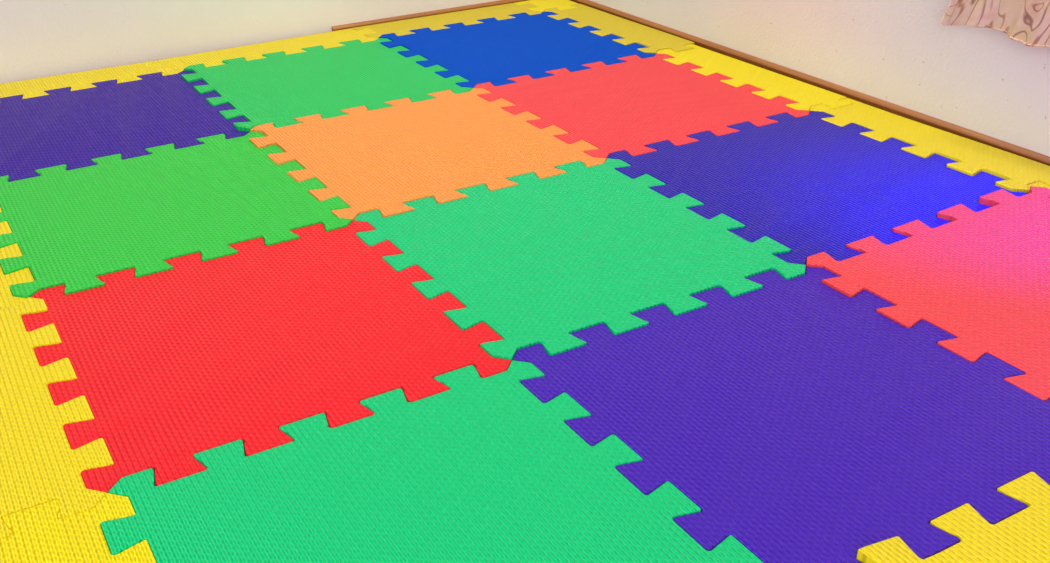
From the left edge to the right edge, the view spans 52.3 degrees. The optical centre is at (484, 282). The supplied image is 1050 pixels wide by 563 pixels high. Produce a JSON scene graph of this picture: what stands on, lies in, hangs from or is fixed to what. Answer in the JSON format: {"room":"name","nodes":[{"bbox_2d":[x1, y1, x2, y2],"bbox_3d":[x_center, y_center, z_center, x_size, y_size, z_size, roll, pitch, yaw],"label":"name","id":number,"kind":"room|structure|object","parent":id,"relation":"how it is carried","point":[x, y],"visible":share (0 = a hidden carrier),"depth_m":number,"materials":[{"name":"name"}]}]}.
{"room":"children's room","nodes":[
{"label":"children's room","id":0,"kind":"room"},
{"bbox_2d":[0,0,498,83],"bbox_3d":[-0.994,-1.045,0.930,2.688,1.900,0.100,-16,31,-25],"label":"wall","id":1,"kind":"structure","parent":0,"point":[39,38],"depth_m":1.54,"materials":[{"name":"paint"}]},
{"bbox_2d":[332,0,527,30],"bbox_3d":[-0.054,-0.447,1.772,0.427,0.016,0.006,-16,31,-25],"label":"baseboard","id":2,"kind":"structure","parent":1,"relation":"attached to","point":[500,2],"depth_m":1.75,"materials":[{"name":"orange wood"}]},
{"bbox_2d":[590,0,1049,156],"bbox_3d":[0.820,-0.811,0.409,0.100,1.900,2.687,-16,31,-25],"label":"wall","id":3,"kind":"structure","parent":0,"point":[982,80],"depth_m":1.27,"materials":[{"name":"paint"}]},
{"bbox_2d":[570,0,1049,165],"bbox_3d":[0.782,0.025,0.844,0.007,0.018,2.631,-16,31,-25],"label":"baseboard","id":4,"kind":"structure","parent":3,"relation":"attached to","point":[919,117],"depth_m":1.36,"materials":[{"name":"orange wood"}]},
{"bbox_3d":[0.620,-1.188,0.430,0.044,0.012,0.619,-16,31,-25],"label":"curtain rod","id":5,"kind":"object","parent":3,"relation":"attached to","visible":0},
{"bbox_2d":[940,0,1049,47],"bbox_3d":[0.616,-0.678,0.694,0.016,1.136,0.526,-16,31,-25],"label":"curtain","id":6,"kind":"object","parent":5,"relation":"hanging from","point":[1026,22],"visible":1,"depth_m":1.09,"materials":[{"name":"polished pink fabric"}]},
{"bbox_3d":[-0.309,0.351,0.348,2.689,0.050,2.787,-16,31,-25],"label":"floor","id":7,"kind":"structure","parent":0,"visible":0},
{"bbox_2d":[0,207,33,309],"bbox_3d":[-0.493,-0.032,1.013,0.091,0.012,0.320,-16,31,-25],"label":"tile","id":8,"kind":"object","parent":7,"relation":"on","point":[7,300],"visible":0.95,"depth_m":0.94,"materials":[{"name":"yellow"}]},
{"bbox_2d":[0,297,113,538],"bbox_3d":[-0.343,0.086,0.782,0.088,0.013,0.322,-16,31,-25],"label":"tile","id":9,"kind":"object","parent":7,"relation":"on","point":[39,465],"visible":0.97,"depth_m":0.74,"materials":[{"name":"yellow"}]},
{"bbox_2d":[0,493,155,562],"bbox_3d":[-0.196,0.205,0.552,0.089,0.012,0.316,-16,31,-25],"label":"tile","id":10,"kind":"object","parent":7,"relation":"on","point":[38,536],"visible":1,"depth_m":0.64,"materials":[{"name":"yellow"}]},
{"bbox_2d":[0,59,184,98],"bbox_3d":[-0.573,-0.268,1.463,0.327,0.012,0.090,-16,31,-25],"label":"tile","id":11,"kind":"object","parent":7,"relation":"on","point":[36,87],"visible":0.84,"depth_m":1.47,"materials":[{"name":"yellow"}]},
{"bbox_2d":[163,28,377,70],"bbox_3d":[-0.309,-0.344,1.593,0.322,0.012,0.090,-16,31,-25],"label":"tile","id":12,"kind":"object","parent":7,"relation":"on","point":[331,39],"visible":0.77,"depth_m":1.59,"materials":[{"name":"yellow"}]},
{"bbox_2d":[352,3,542,37],"bbox_3d":[-0.050,-0.418,1.723,0.317,0.012,0.090,-16,31,-25],"label":"tile","id":13,"kind":"object","parent":7,"relation":"on","point":[499,12],"visible":0.7,"depth_m":1.72,"materials":[{"name":"yellow"}]},
{"bbox_2d":[0,11,1049,562],"bbox_3d":[0.000,-0.095,1.102,0.927,0.019,1.219,-16,31,-25],"label":"foam mat","id":14,"kind":"object","parent":7,"relation":"on","point":[803,422],"depth_m":0.88,"materials":[{"name":"multicoloured rubber"}]},
{"bbox_2d":[514,0,577,10],"bbox_3d":[0.109,-0.463,1.800,0.089,0.012,0.089,-16,31,-25],"label":"tile","id":15,"kind":"object","parent":7,"relation":"on","point":[541,5],"visible":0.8,"depth_m":1.80,"materials":[{"name":"yellow"}]},
{"bbox_2d":[544,4,694,52],"bbox_3d":[0.201,-0.391,1.659,0.091,0.013,0.320,-16,31,-25],"label":"tile","id":16,"kind":"object","parent":7,"relation":"on","point":[632,32],"visible":0.83,"depth_m":1.64,"materials":[{"name":"yellow"}]},
{"bbox_2d":[656,44,851,113],"bbox_3d":[0.348,-0.271,1.427,0.086,0.013,0.320,-16,31,-25],"label":"tile","id":17,"kind":"object","parent":7,"relation":"on","point":[774,84],"visible":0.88,"depth_m":1.41,"materials":[{"name":"yellow"}]},
{"bbox_2d":[809,98,1049,192],"bbox_3d":[0.496,-0.153,1.196,0.085,0.015,0.319,-16,31,-25],"label":"tile","id":18,"kind":"object","parent":7,"relation":"on","point":[972,157],"visible":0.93,"depth_m":1.18,"materials":[{"name":"yellow"}]},
{"bbox_2d":[857,472,1049,562],"bbox_3d":[0.315,0.155,0.618,0.321,0.018,0.091,-16,31,-25],"label":"tile","id":19,"kind":"object","parent":7,"relation":"on","point":[1024,536],"visible":1,"depth_m":0.62,"materials":[{"name":"yellow"}]},
{"bbox_2d":[1027,182,1049,193],"bbox_3d":[0.644,-0.033,0.965,0.085,0.014,0.321,-16,31,-25],"label":"tile","id":20,"kind":"object","parent":7,"relation":"on","point":[1037,184],"visible":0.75,"depth_m":1.07,"materials":[{"name":"yellow"}]}
]}

